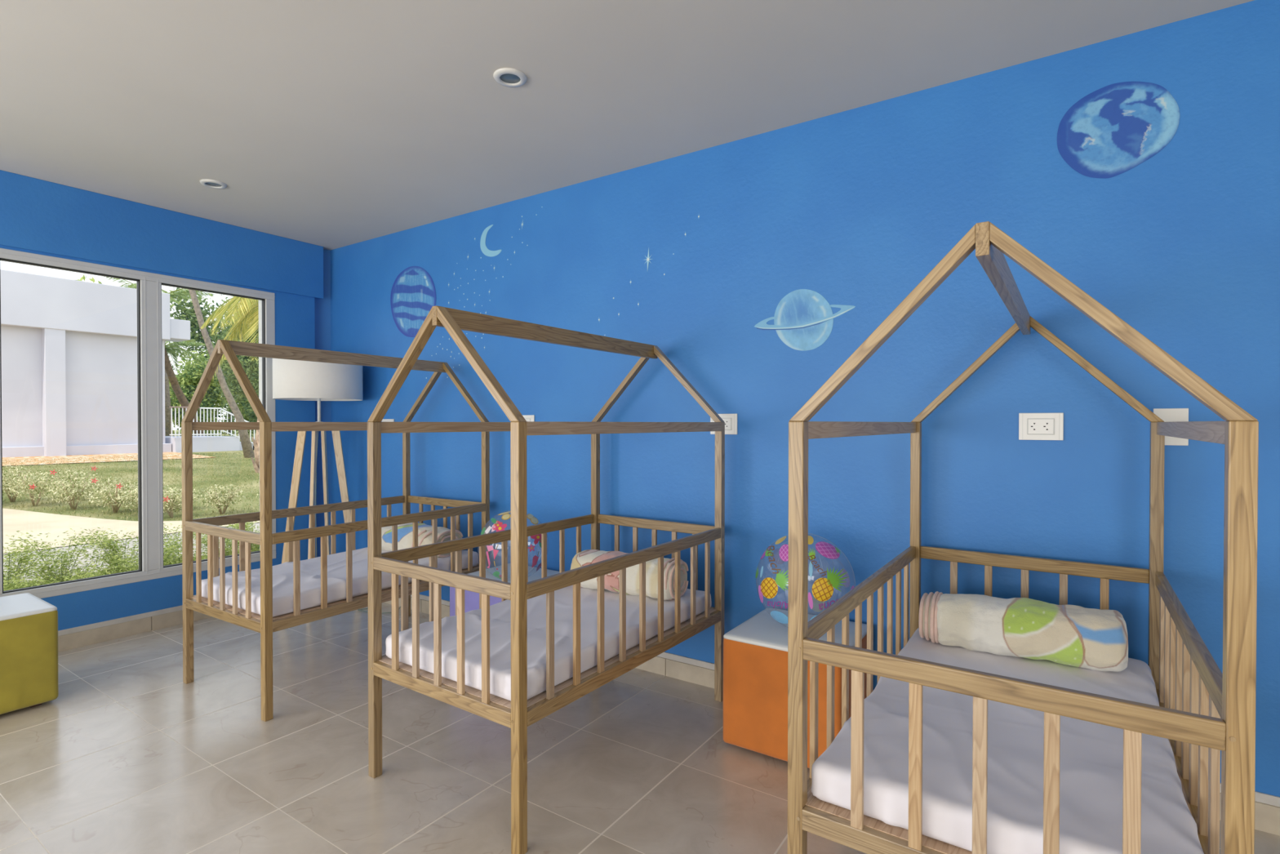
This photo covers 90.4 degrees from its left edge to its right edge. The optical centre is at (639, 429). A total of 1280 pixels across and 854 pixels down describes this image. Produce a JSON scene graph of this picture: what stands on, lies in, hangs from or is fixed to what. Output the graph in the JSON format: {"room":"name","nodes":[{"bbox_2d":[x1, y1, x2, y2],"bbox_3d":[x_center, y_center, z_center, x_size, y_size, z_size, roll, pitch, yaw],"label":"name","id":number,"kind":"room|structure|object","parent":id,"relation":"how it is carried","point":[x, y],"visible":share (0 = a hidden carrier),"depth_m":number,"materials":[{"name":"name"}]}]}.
{"room":"nursery","nodes":[
{"label":"nursery","id":0,"kind":"room"},
{"bbox_2d":[0,244,315,630],"bbox_3d":[-4.140,-0.051,2.442,0.087,2.650,5.844,0,1,34],"label":"wall","id":1,"kind":"structure","parent":0,"point":[295,314],"depth_m":4.61,"materials":[{"name":"blue paint"}]},
{"bbox_2d":[57,604,212,651],"bbox_3d":[-4.099,1.215,2.427,0.012,0.118,5.844,0,1,34],"label":"baseboard","id":2,"kind":"structure","parent":1,"relation":"attached to","point":[95,633],"depth_m":3.85,"materials":[{"name":"tile"}]},
{"bbox_2d":[0,248,276,598],"bbox_3d":[-3.299,-0.015,3.689,0.094,1.919,2.250,0,1,34],"label":"window","id":3,"kind":"structure","parent":1,"relation":"in","point":[148,285],"depth_m":3.97,"materials":[{"name":"plastic"}]},
{"bbox_2d":[0,169,323,298],"bbox_3d":[-4.079,-1.177,2.427,0.022,0.398,5.904,0,1,34],"label":"beam","id":4,"kind":"structure","parent":1,"relation":"attached to","point":[37,215],"depth_m":3.94,"materials":[{"name":"blue paint"}]},
{"bbox_2d":[258,300,260,550],"bbox_3d":[-4.149,-0.177,2.535,0.032,3.500,6.390,0,1,34],"label":"trim","id":5,"kind":"structure","parent":1,"relation":"attached to","point":[259,300],"depth_m":4.61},
{"bbox_2d":[0,0,1254,250],"bbox_3d":[-1.027,-1.430,0.428,7.800,0.150,6.390,0,1,34],"label":"ceiling","id":6,"kind":"structure","parent":0,"point":[328,124],"depth_m":2.51,"materials":[{"name":"paint"}]},
{"bbox_2d":[200,178,226,188],"bbox_3d":[-2.406,-1.382,3.586,0.128,0.012,0.128,0,1,34],"label":"recessed light","id":7,"kind":"object","parent":6,"relation":"in","point":[213,184],"visible":1,"depth_m":3.58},
{"bbox_2d":[493,67,526,87],"bbox_3d":[-0.507,-1.370,2.481,0.128,0.012,0.128,0,1,34],"label":"recessed light","id":8,"kind":"object","parent":6,"relation":"in","point":[506,77],"visible":1,"depth_m":2.48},
{"bbox_2d":[0,602,1279,853],"bbox_3d":[-1.028,1.355,0.456,7.800,0.120,6.390,0,1,34],"label":"floor","id":9,"kind":"structure","parent":0,"point":[129,756],"depth_m":2.41,"materials":[{"name":"tile"}]},
{"bbox_2d":[0,592,58,714],"bbox_3d":[-3.013,1.043,2.880,0.469,0.455,0.472,0,1,34],"label":"pouf","id":10,"kind":"object","parent":9,"relation":"on","point":[28,624],"visible":1,"depth_m":2.87,"materials":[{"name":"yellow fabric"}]},
{"bbox_2d":[288,431,306,508],"label":"lamp leg","id":11,"kind":"object","parent":9,"relation":"on","point":[301,435],"depth_m":4.47,"materials":[{"name":"brown wood"}]},
{"bbox_2d":[272,358,363,422],"label":"lampshade","id":12,"kind":"object","parent":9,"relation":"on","point":[303,380],"depth_m":4.27,"materials":[{"name":"white fabric"}]},
{"bbox_2d":[309,431,328,506],"label":"lamp leg","id":13,"kind":"object","parent":9,"relation":"on","point":[314,433],"depth_m":4.44,"materials":[{"name":"brown wood"}]},
{"bbox_2d":[181,339,489,721],"bbox_3d":[-1.602,0.421,3.526,0.780,1.687,1.332,0,1,32],"label":"crib","id":14,"kind":"object","parent":9,"relation":"on","point":[264,624],"visible":0.7,"depth_m":3.14,"materials":[{"name":"brown wood"}]},
{"bbox_2d":[201,546,479,617],"bbox_3d":[-1.604,0.784,3.523,0.726,0.102,1.264,0,1,32],"label":"mattress","id":15,"kind":"object","parent":14,"relation":"on","point":[310,569],"visible":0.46,"depth_m":3.17,"materials":[{"name":"white fabric"}]},
{"bbox_2d":[381,522,462,557],"bbox_3d":[-1.369,0.660,3.862,0.594,0.178,0.252,0,1,29],"label":"rolled blanket","id":16,"kind":"object","parent":15,"relation":"on","point":[405,531],"visible":0.49,"depth_m":3.75,"materials":[{"name":"fabric"}]},
{"bbox_2d":[331,431,349,502],"label":"lamp leg","id":17,"kind":"object","parent":9,"relation":"on","point":[336,436],"depth_m":4.53,"materials":[{"name":"brown wood"}]},
{"bbox_2d":[449,563,559,616],"bbox_3d":[-0.721,1.034,3.532,0.477,0.461,0.471,0,1,34],"label":"pouf","id":18,"kind":"object","parent":9,"relation":"on","point":[471,598],"visible":0.12,"depth_m":3.45,"materials":[{"name":"purple fabric"}]},
{"bbox_2d":[477,510,548,578],"bbox_3d":[-0.679,0.622,3.414,0.375,0.376,0.375,0,1,34],"label":"beach ball","id":19,"kind":"object","parent":18,"relation":"on","point":[498,526],"visible":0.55,"depth_m":3.30,"materials":[{"name":"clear plastic"}]},
{"bbox_2d":[480,527,485,534],"bbox_3d":[-0.824,0.535,3.337,0.021,0.040,0.057,0,1,-27],"label":"print","id":20,"kind":"object","parent":19,"relation":"attached to","point":[483,531],"depth_m":3.33,"materials":[{"name":"green plastic"}]},
{"bbox_2d":[484,525,491,533],"bbox_3d":[-0.788,0.525,3.303,0.026,0.043,0.040,0,1,-31],"label":"print","id":21,"kind":"object","parent":19,"relation":"attached to","point":[489,527],"depth_m":3.30,"materials":[{"name":"white plastic"}]},
{"bbox_2d":[486,551,490,568],"bbox_3d":[-0.786,0.671,3.279,0.019,0.096,0.053,0,1,-22],"label":"print","id":22,"kind":"object","parent":19,"relation":"attached to","point":[487,555],"depth_m":3.26,"materials":[{"name":"pink plastic"}]},
{"bbox_2d":[486,545,493,551],"bbox_3d":[-0.767,0.610,3.251,0.050,0.034,0.003,0,1,29],"label":"print","id":23,"kind":"object","parent":19,"relation":"attached to","point":[490,548],"depth_m":3.25,"materials":[{"name":"pink plastic"}]},
{"bbox_2d":[490,517,497,524],"bbox_3d":[-0.771,0.481,3.340,0.018,0.023,0.113,0,1,-31],"label":"print","id":24,"kind":"object","parent":19,"relation":"attached to","point":[493,520],"depth_m":3.32,"materials":[{"name":"green plastic"}]},
{"bbox_2d":[493,549,498,559],"bbox_3d":[-0.733,0.639,3.237,0.033,0.056,0.005,0,1,20],"label":"print","id":25,"kind":"object","parent":19,"relation":"attached to","point":[495,551],"depth_m":3.24,"materials":[{"name":"red"}]},
{"bbox_2d":[493,571,499,576],"bbox_3d":[-0.752,0.752,3.305,0.021,0.042,0.086,0,1,-34],"label":"print","id":26,"kind":"object","parent":19,"relation":"attached to","point":[496,573],"depth_m":3.30,"materials":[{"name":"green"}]},
{"bbox_2d":[493,520,502,529],"bbox_3d":[-0.735,0.497,3.289,0.064,0.041,0.036,0,1,34],"label":"print","id":27,"kind":"object","parent":19,"relation":"attached to","point":[498,525],"depth_m":3.29,"materials":[{"name":"red plastic"}]},
{"bbox_2d":[492,520,506,531],"bbox_3d":[-0.723,0.511,3.274,0.088,0.066,0.049,0,1,34],"label":"print","id":28,"kind":"object","parent":19,"relation":"attached to","point":[498,526],"depth_m":3.28,"materials":[{"name":"red plastic"}]},
{"bbox_2d":[501,513,511,519],"bbox_3d":[-0.701,0.458,3.331,0.054,0.026,0.048,0,1,34],"label":"print","id":29,"kind":"object","parent":19,"relation":"attached to","point":[506,516],"depth_m":3.33,"materials":[{"name":"yellow plastic"}]},
{"bbox_2d":[526,513,533,519],"bbox_3d":[-0.584,0.464,3.393,0.030,0.022,0.091,0,1,3],"label":"print","id":30,"kind":"object","parent":19,"relation":"attached to","point":[529,516],"depth_m":3.38,"materials":[{"name":"yellow"}]},
{"bbox_2d":[528,544,534,551],"bbox_3d":[-0.558,0.610,3.272,0.043,0.037,0.003,0,1,-39],"label":"print","id":31,"kind":"object","parent":19,"relation":"attached to","point":[531,547],"depth_m":3.27},
{"bbox_2d":[529,516,538,524],"bbox_3d":[-0.560,0.484,3.379,0.036,0.034,0.085,0,1,9],"label":"print","id":32,"kind":"object","parent":19,"relation":"attached to","point":[534,520],"depth_m":3.37,"materials":[{"name":"yellow plastic"}]},
{"bbox_2d":[531,555,538,568],"bbox_3d":[-0.543,0.686,3.301,0.037,0.069,0.025,0,1,-31],"label":"print","id":33,"kind":"object","parent":19,"relation":"attached to","point":[535,560],"depth_m":3.30,"materials":[{"name":"red plastic"}]},
{"bbox_2d":[530,533,541,544],"bbox_3d":[-0.531,0.560,3.324,0.024,0.069,0.110,0,1,34],"label":"print","id":34,"kind":"object","parent":19,"relation":"attached to","point":[537,538],"depth_m":3.31,"materials":[{"name":"red plastic"}]},
{"bbox_2d":[367,305,724,853],"bbox_3d":[-0.301,0.430,2.658,0.780,1.687,1.332,0,1,35],"label":"crib","id":35,"kind":"object","parent":9,"relation":"on","point":[519,713],"visible":0.88,"depth_m":2.29,"materials":[{"name":"brown wood"}]},
{"bbox_2d":[385,585,711,700],"bbox_3d":[-0.305,0.795,2.659,0.726,0.098,1.262,0,1,35],"label":"mattress","id":36,"kind":"object","parent":35,"relation":"on","point":[500,612],"visible":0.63,"depth_m":2.35,"materials":[{"name":"white fabric"}]},
{"bbox_2d":[570,549,688,599],"bbox_3d":[-0.056,0.670,2.971,0.541,0.176,0.225,0,1,28],"label":"rolled blanket","id":37,"kind":"object","parent":36,"relation":"on","point":[611,580],"visible":0.61,"depth_m":2.87,"materials":[{"name":"beige fabric"}]},
{"bbox_2d":[723,607,866,768],"bbox_3d":[0.655,1.044,2.609,0.477,0.461,0.477,0,1,34],"label":"pouf","id":38,"kind":"object","parent":9,"relation":"on","point":[755,651],"visible":0.41,"depth_m":2.46,"materials":[{"name":"orange fabric"}]},
{"bbox_2d":[755,533,855,627],"bbox_3d":[0.670,0.619,2.586,0.393,0.393,0.393,0,1,34],"label":"beach ball","id":39,"kind":"object","parent":38,"relation":"on","point":[823,590],"visible":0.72,"depth_m":2.46,"materials":[{"name":"clear plastic"}]},
{"bbox_2d":[755,567,759,577],"bbox_3d":[0.478,0.586,2.594,0.010,0.052,0.059,0,1,4],"label":"print","id":40,"kind":"object","parent":39,"relation":"attached to","point":[757,571],"depth_m":2.59,"materials":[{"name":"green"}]},
{"bbox_2d":[758,585,763,602],"bbox_3d":[0.484,0.662,2.547,0.016,0.077,0.048,0,1,0],"label":"print","id":41,"kind":"object","parent":39,"relation":"attached to","point":[760,588],"depth_m":2.54,"materials":[{"name":"pink plastic"}]},
{"bbox_2d":[760,565,763,577],"bbox_3d":[0.486,0.570,2.540,0.011,0.045,0.021,0,1,-1],"label":"print","id":42,"kind":"object","parent":39,"relation":"attached to","point":[762,570],"depth_m":2.54,"materials":[{"name":"blue"}]},
{"bbox_2d":[760,545,770,559],"bbox_3d":[0.517,0.507,2.602,0.045,0.058,0.056,0,1,1],"label":"print","id":43,"kind":"object","parent":39,"relation":"attached to","point":[766,553],"depth_m":2.59,"materials":[{"name":"purple"}]},
{"bbox_2d":[764,546,773,556],"bbox_3d":[0.521,0.494,2.572,0.030,0.036,0.113,0,1,-4],"label":"print","id":44,"kind":"object","parent":39,"relation":"attached to","point":[766,552],"depth_m":2.56,"materials":[{"name":"green plastic"}]},
{"bbox_2d":[760,569,788,598],"bbox_3d":[0.531,0.599,2.472,0.156,0.131,0.049,0,1,34],"label":"print","id":45,"kind":"object","parent":39,"relation":"on","point":[769,587],"depth_m":2.47,"materials":[{"name":"yellow plastic"}]},
{"bbox_2d":[770,610,787,623],"bbox_3d":[0.544,0.737,2.499,0.044,0.061,0.105,0,1,-28],"label":"print","id":46,"kind":"object","parent":39,"relation":"attached to","point":[779,616],"depth_m":2.49,"materials":[{"name":"blue plastic"}]},
{"bbox_2d":[775,535,786,544],"bbox_3d":[0.576,0.451,2.591,0.042,0.028,0.074,0,1,34],"label":"print","id":47,"kind":"object","parent":39,"relation":"on","point":[780,540],"depth_m":2.58,"materials":[{"name":"yellow plastic"}]},
{"bbox_2d":[778,544,788,561],"bbox_3d":[0.570,0.484,2.493,0.045,0.055,0.074,0,1,-9],"label":"print","id":48,"kind":"object","parent":39,"relation":"attached to","point":[784,550],"depth_m":2.49,"materials":[{"name":"purple"}]},
{"bbox_2d":[808,591,813,608],"bbox_3d":[0.642,0.646,2.396,0.019,0.066,0.008,0,1,0],"label":"print","id":49,"kind":"object","parent":39,"relation":"attached to","point":[810,598],"depth_m":2.39,"materials":[{"name":"pink plastic"}]},
{"bbox_2d":[808,535,813,544],"bbox_3d":[0.671,0.438,2.519,0.032,0.024,0.068,0,1,11],"label":"print","id":50,"kind":"object","parent":39,"relation":"on","point":[811,540],"depth_m":2.51,"materials":[{"name":"yellow plastic"}]},
{"bbox_2d":[808,561,813,577],"bbox_3d":[0.649,0.532,2.414,0.014,0.054,0.028,0,1,18],"label":"print","id":51,"kind":"object","parent":39,"relation":"attached to","point":[811,569],"depth_m":2.41,"materials":[{"name":"blue plastic"}]},
{"bbox_2d":[808,548,816,559],"bbox_3d":[0.662,0.479,2.453,0.029,0.041,0.046,0,1,34],"label":"print","id":52,"kind":"object","parent":39,"relation":"attached to","point":[811,555],"depth_m":2.44,"materials":[{"name":"green plastic"}]},
{"bbox_2d":[812,596,824,612],"bbox_3d":[0.755,0.745,2.707,0.068,0.053,0.046,0,1,34],"label":"print","id":53,"kind":"object","parent":39,"relation":"attached to","point":[815,602],"depth_m":2.70},
{"bbox_2d":[815,541,839,559],"bbox_3d":[0.734,0.472,2.485,0.080,0.056,0.100,0,1,34],"label":"print","id":54,"kind":"object","parent":39,"relation":"attached to","point":[826,549],"depth_m":2.48,"materials":[{"name":"purple"}]},
{"bbox_2d":[812,567,848,601],"bbox_3d":[0.729,0.586,2.426,0.100,0.125,0.150,0,1,34],"label":"print","id":55,"kind":"object","parent":39,"relation":"attached to","point":[823,588],"depth_m":2.40,"materials":[{"name":"yellow plastic"}]},
{"bbox_2d":[787,221,1258,853],"bbox_3d":[1.035,0.439,1.780,0.780,1.687,1.332,0,1,34],"label":"crib","id":56,"kind":"object","parent":9,"relation":"on","point":[1193,694],"visible":0.81,"depth_m":1.35,"materials":[{"name":"brown wood"}]},
{"bbox_2d":[811,627,1204,853],"bbox_3d":[1.035,0.805,1.782,0.716,0.096,1.268,0,1,34],"label":"mattress","id":57,"kind":"object","parent":56,"relation":"on","point":[1091,753],"visible":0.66,"depth_m":1.45,"materials":[{"name":"white fabric"}]},
{"bbox_2d":[918,591,1128,671],"bbox_3d":[1.291,0.674,2.180,0.594,0.185,0.247,0,1,31],"label":"bolster pillow","id":58,"kind":"object","parent":57,"relation":"on","point":[1073,635],"visible":1,"depth_m":2.08,"materials":[{"name":"beige fabric"}]},
{"bbox_2d":[330,0,1279,796],"bbox_3d":[0.696,-0.055,3.011,7.800,2.650,0.204,0,1,34],"label":"wall","id":59,"kind":"structure","parent":0,"point":[1142,168],"depth_m":2.63,"materials":[{"name":"blue paint"}]},
{"bbox_2d":[314,248,331,557],"bbox_3d":[-2.530,-0.075,4.969,0.160,2.650,0.146,0,1,34],"label":"column","id":60,"kind":"structure","parent":59,"relation":"attached to","point":[322,306],"depth_m":4.95,"materials":[{"name":"blue paint"}]},
{"bbox_2d":[382,418,394,422],"bbox_3d":[-1.812,-0.024,4.568,0.141,0.100,0.013,0,1,34],"label":"wall socket","id":61,"kind":"object","parent":59,"relation":"attached to","point":[383,420],"visible":0.27,"depth_m":4.56,"materials":[{"name":"white plastic"}]},
{"bbox_2d":[522,414,534,421],"bbox_3d":[-0.688,-0.035,3.813,0.143,0.100,0.013,0,1,34],"label":"wall socket","id":62,"kind":"object","parent":59,"relation":"attached to","point":[527,417],"visible":0.19,"depth_m":3.79,"materials":[{"name":"white plastic"}]},
{"bbox_2d":[710,413,737,434],"bbox_3d":[0.405,-0.025,3.080,0.143,0.100,0.013,0,1,34],"label":"wall socket","id":63,"kind":"object","parent":59,"relation":"attached to","point":[731,420],"visible":0.6,"depth_m":3.06,"materials":[{"name":"white plastic"}]},
{"bbox_2d":[384,594,1279,835],"bbox_3d":[0.641,1.212,2.933,7.390,0.118,0.014,0,1,34],"label":"baseboard","id":64,"kind":"structure","parent":59,"relation":"attached to","point":[1267,806],"depth_m":3.17,"materials":[{"name":"tile"}]},
{"bbox_2d":[1018,413,1063,439],"bbox_3d":[1.485,-0.010,2.355,0.140,0.101,0.013,0,1,34],"label":"wall socket","id":65,"kind":"object","parent":59,"relation":"attached to","point":[1032,426],"visible":1,"depth_m":2.35,"materials":[{"name":"white plastic"}]},
{"bbox_2d":[1153,408,1188,445],"bbox_3d":[1.795,-0.008,2.151,0.092,0.125,0.008,0,1,34],"label":"blank wall plate","id":66,"kind":"object","parent":59,"relation":"attached to","point":[1166,415],"visible":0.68,"depth_m":2.14,"materials":[{"name":"white plastic"}]},
{"label":"outside","id":67,"kind":"structure","parent":0,"visible":0},
{"bbox_2d":[2,430,259,590],"bbox_3d":[-27.815,0.776,43.359,84.500,0.666,69.000,0,1,34],"label":"lawn","id":68,"kind":"structure","parent":67,"point":[8,505],"depth_m":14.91,"materials":[{"name":"green plant"}]},
{"bbox_2d":[2,475,10,493],"bbox_3d":[-11.500,1.022,11.054,0.824,0.642,0.826,0,1,34],"label":"bush","id":69,"kind":"object","parent":68,"relation":"on","point":[2,475],"visible":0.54,"depth_m":11.29,"materials":[{"name":"green plant"}]},
{"bbox_2d":[3,570,35,591],"bbox_3d":[-4.201,1.204,4.100,0.558,0.608,0.670,0,1,-15],"label":"fern","id":70,"kind":"object","parent":68,"relation":"on","point":[6,587],"visible":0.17,"depth_m":4.12,"materials":[{"name":"green plant"}]},
{"bbox_2d":[2,464,42,502],"bbox_3d":[-11.465,0.978,11.609,0.921,0.706,0.923,0,1,34],"label":"bush","id":71,"kind":"object","parent":68,"relation":"on","point":[19,473],"visible":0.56,"depth_m":11.61,"materials":[{"name":"green plant"}]},
{"bbox_2d":[2,469,62,506],"bbox_3d":[-10.671,1.030,11.197,0.813,0.657,0.830,0,1,34],"label":"bush","id":72,"kind":"object","parent":68,"relation":"on","point":[28,486],"visible":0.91,"depth_m":11.14,"materials":[{"name":"green plant"}]},
{"bbox_2d":[3,533,75,590],"bbox_3d":[-4.518,1.143,4.557,0.618,0.741,0.679,0,1,2],"label":"fern","id":73,"kind":"object","parent":68,"relation":"on","point":[15,553],"visible":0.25,"depth_m":4.55,"materials":[{"name":"green plant"}]},
{"bbox_2d":[4,560,114,589],"bbox_3d":[-3.942,1.243,4.319,0.671,0.591,0.662,0,1,-13],"label":"fern","id":74,"kind":"object","parent":68,"relation":"on","point":[95,565],"visible":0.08,"depth_m":4.33,"materials":[{"name":"green plant"}]},
{"bbox_2d":[3,526,115,586],"bbox_3d":[-4.559,1.148,5.031,0.776,0.763,0.692,0,1,22],"label":"fern","id":75,"kind":"object","parent":68,"relation":"on","point":[55,561],"visible":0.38,"depth_m":4.96,"materials":[{"name":"green plant"}]},
{"bbox_2d":[40,465,102,500],"bbox_3d":[-10.667,1.012,11.921,0.901,0.658,0.899,0,1,34],"label":"bush","id":76,"kind":"object","parent":68,"relation":"on","point":[70,475],"visible":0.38,"depth_m":11.89,"materials":[{"name":"green plant"}]},
{"bbox_2d":[43,477,102,509],"bbox_3d":[-9.759,1.101,10.953,0.783,0.567,0.790,0,1,34],"label":"bush","id":77,"kind":"object","parent":68,"relation":"on","point":[77,491],"visible":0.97,"depth_m":10.89,"materials":[{"name":"green plant"}]},
{"bbox_2d":[77,274,102,284],"bbox_3d":[-40.426,-5.264,47.833,6.911,11.815,5.722,0,1,34],"label":"tree","id":78,"kind":"object","parent":68,"relation":"on","point":[82,277],"visible":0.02,"depth_m":45.70,"materials":[{"name":"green plant"}]},
{"bbox_2d":[0,269,190,457],"bbox_3d":[-25.268,-1.945,16.165,4.000,6.150,22.720,0,1,34],"label":"building","id":79,"kind":"structure","parent":68,"relation":"on","point":[68,347],"depth_m":21.67,"materials":[{"name":"white paint"}]},
{"bbox_2d":[62,552,136,581],"bbox_3d":[-3.962,1.250,4.690,0.620,0.588,0.637,0,1,34],"label":"fern","id":80,"kind":"object","parent":68,"relation":"on","point":[115,566],"visible":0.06,"depth_m":4.74,"materials":[{"name":"green plant"}]},
{"bbox_2d":[2,451,213,466],"bbox_3d":[-20.878,0.979,16.547,3.900,0.101,16.200,0,1,34],"label":"gravel strip","id":81,"kind":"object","parent":68,"relation":"on","point":[129,455],"visible":0.71,"depth_m":20.55,"materials":[{"name":"gravel"}]},
{"bbox_2d":[86,475,133,504],"bbox_3d":[-9.711,1.105,11.581,0.784,0.532,0.780,0,1,34],"label":"bush","id":82,"kind":"object","parent":68,"relation":"on","point":[105,481],"visible":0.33,"depth_m":11.53,"materials":[{"name":"green plant"}]},
{"bbox_2d":[86,482,137,512],"bbox_3d":[-8.839,1.147,10.706,0.733,0.530,0.750,0,1,34],"label":"bush","id":83,"kind":"object","parent":68,"relation":"on","point":[114,491],"visible":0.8,"depth_m":10.60,"materials":[{"name":"green plant"}]},
{"bbox_2d":[72,524,172,577],"bbox_3d":[-4.357,1.155,5.290,0.612,0.715,0.750,0,1,3],"label":"fern","id":84,"kind":"object","parent":68,"relation":"on","point":[112,545],"visible":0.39,"depth_m":5.23,"materials":[{"name":"green plant"}]},
{"bbox_2d":[14,548,253,587],"bbox_3d":[-4.387,1.465,5.421,3.191,0.120,3.761,0,1,34],"label":"grass tufts","id":85,"kind":"object","parent":68,"relation":"on","point":[252,548],"visible":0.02,"depth_m":6.32,"materials":[{"name":"green plant"}]},
{"bbox_2d":[115,487,168,510],"bbox_3d":[-8.234,1.175,10.526,0.694,0.507,0.700,0,1,34],"label":"bush","id":86,"kind":"object","parent":68,"relation":"on","point":[134,496],"visible":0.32,"depth_m":10.37,"materials":[{"name":"green plant"}]},
{"bbox_2d":[120,480,172,502],"bbox_3d":[-8.730,1.140,11.223,0.764,0.522,0.787,0,1,34],"label":"bush","id":87,"kind":"object","parent":68,"relation":"on","point":[130,483],"visible":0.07,"depth_m":11.13,"materials":[{"name":"green plant"}]},
{"bbox_2d":[111,534,182,570],"bbox_3d":[-3.803,1.192,4.967,0.571,0.691,0.542,0,1,34],"label":"fern","id":88,"kind":"object","parent":68,"relation":"on","point":[134,566],"visible":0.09,"depth_m":4.98,"materials":[{"name":"green plant"}]},
{"bbox_2d":[102,275,214,435],"bbox_3d":[-23.091,-3.194,30.351,4.036,7.990,4.210,0,1,34],"label":"palm tree","id":89,"kind":"object","parent":68,"relation":"on","point":[176,294],"visible":0.3,"depth_m":30.50,"materials":[{"name":"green plant"}]},
{"bbox_2d":[133,523,207,565],"bbox_3d":[-4.062,1.157,5.545,0.605,0.732,0.613,0,1,-24],"label":"fern","id":90,"kind":"object","parent":68,"relation":"on","point":[176,557],"visible":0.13,"depth_m":5.48,"materials":[{"name":"green plant"}]},
{"bbox_2d":[163,488,195,517],"bbox_3d":[-7.627,1.203,10.370,0.658,0.487,0.655,0,1,34],"label":"bush","id":91,"kind":"object","parent":68,"relation":"on","point":[170,500],"visible":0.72,"depth_m":10.31,"materials":[{"name":"green plant"}]},
{"bbox_2d":[163,485,199,509],"bbox_3d":[-8.090,1.199,11.102,0.688,0.438,0.684,0,1,34],"label":"bush","id":92,"kind":"object","parent":68,"relation":"on","point":[178,487],"visible":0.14,"depth_m":11.15,"materials":[{"name":"green plant"}]},
{"bbox_2d":[164,340,206,435],"bbox_3d":[-21.579,-1.609,28.953,3.400,4.976,3.408,0,1,-39],"label":"palm tree","id":93,"kind":"object","parent":68,"relation":"on","point":[176,388],"visible":0.45,"depth_m":29.20,"materials":[{"name":"green plant"}]},
{"bbox_2d":[168,348,229,435],"bbox_3d":[-28.059,-1.823,40.174,6.050,6.914,4.275,-1,1,-44],"label":"tree","id":94,"kind":"object","parent":68,"relation":"on","point":[188,382],"visible":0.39,"depth_m":39.44,"materials":[{"name":"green plant"}]},
{"bbox_2d":[164,435,254,452],"bbox_3d":[-17.905,0.659,26.628,3.400,0.740,3.940,0,1,34],"label":"wall","id":95,"kind":"structure","parent":68,"relation":"on","point":[223,443],"depth_m":25.06,"materials":[{"name":"white paint"}]},
{"bbox_2d":[169,406,222,437],"bbox_3d":[-17.191,-0.286,24.631,0.080,1.170,1.754,0,1,34],"label":"terrace railing","id":96,"kind":"object","parent":95,"relation":"on","point":[182,407],"visible":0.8,"depth_m":24.73,"materials":[{"name":"white metal"}]},
{"bbox_2d":[221,408,254,443],"bbox_3d":[-16.343,-0.087,25.898,0.060,1.513,1.300,0,1,34],"label":"stair railing","id":97,"kind":"object","parent":95,"relation":"on","point":[223,410],"visible":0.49,"depth_m":25.67,"materials":[{"name":"white metal"}]},
{"bbox_2d":[165,287,257,433],"bbox_3d":[-33.639,-5.034,52.342,6.141,12.772,9.952,1,1,42],"label":"tree","id":98,"kind":"object","parent":68,"relation":"on","point":[188,313],"visible":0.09,"depth_m":50.10,"materials":[{"name":"green plant"}]},
{"bbox_2d":[188,288,254,457],"bbox_3d":[-15.165,-3.279,20.669,3.972,8.815,3.778,0,1,-16],"label":"palm tree","id":99,"kind":"object","parent":68,"relation":"on","point":[247,449],"visible":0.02,"depth_m":21.77,"materials":[{"name":"grey plant"}]},
{"bbox_2d":[193,523,250,559],"bbox_3d":[-3.983,1.180,6.009,0.624,0.667,0.606,0,1,17],"label":"fern","id":100,"kind":"object","parent":68,"relation":"on","point":[204,542],"visible":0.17,"depth_m":5.95,"materials":[{"name":"green plant"}]},
{"bbox_2d":[198,483,246,514],"bbox_3d":[-7.096,1.178,10.795,0.715,0.534,0.688,0,1,34],"label":"bush","id":101,"kind":"object","parent":68,"relation":"on","point":[224,496],"visible":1,"depth_m":10.73,"materials":[{"name":"green plant"}]},
{"bbox_2d":[200,296,259,472],"bbox_3d":[-10.152,-1.204,17.980,3.553,5.482,3.838,0,1,34],"label":"palm tree","id":102,"kind":"object","parent":68,"relation":"on","point":[251,313],"visible":0.23,"depth_m":17.07,"materials":[{"name":"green plant"}]},
{"bbox_2d":[205,294,258,437],"bbox_3d":[-21.507,-4.225,36.273,5.049,10.195,6.083,0,1,28],"label":"tree","id":103,"kind":"object","parent":68,"relation":"on","point":[251,370],"visible":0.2,"depth_m":34.51,"materials":[{"name":"green plant"}]},
{"bbox_2d":[221,520,259,553],"bbox_3d":[-3.877,1.139,6.405,0.648,0.711,0.635,0,1,-15],"label":"fern","id":104,"kind":"object","parent":68,"relation":"on","point":[255,547],"visible":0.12,"depth_m":6.35,"materials":[{"name":"green plant"}]},
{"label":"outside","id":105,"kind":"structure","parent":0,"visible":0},
{"bbox_2d":[2,507,259,553],"bbox_3d":[-8.021,1.337,12.560,6.700,0.130,39.900,0,1,34],"label":"garden path","id":106,"kind":"structure","parent":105,"point":[13,520],"depth_m":9.26,"materials":[{"name":"beige concrete"}]},
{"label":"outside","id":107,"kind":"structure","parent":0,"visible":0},
{"bbox_2d":[3,522,259,585],"bbox_3d":[-4.659,1.439,9.764,2.000,0.001,39.000,0,1,34],"label":"concrete path","id":108,"kind":"structure","parent":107,"point":[131,542],"depth_m":7.45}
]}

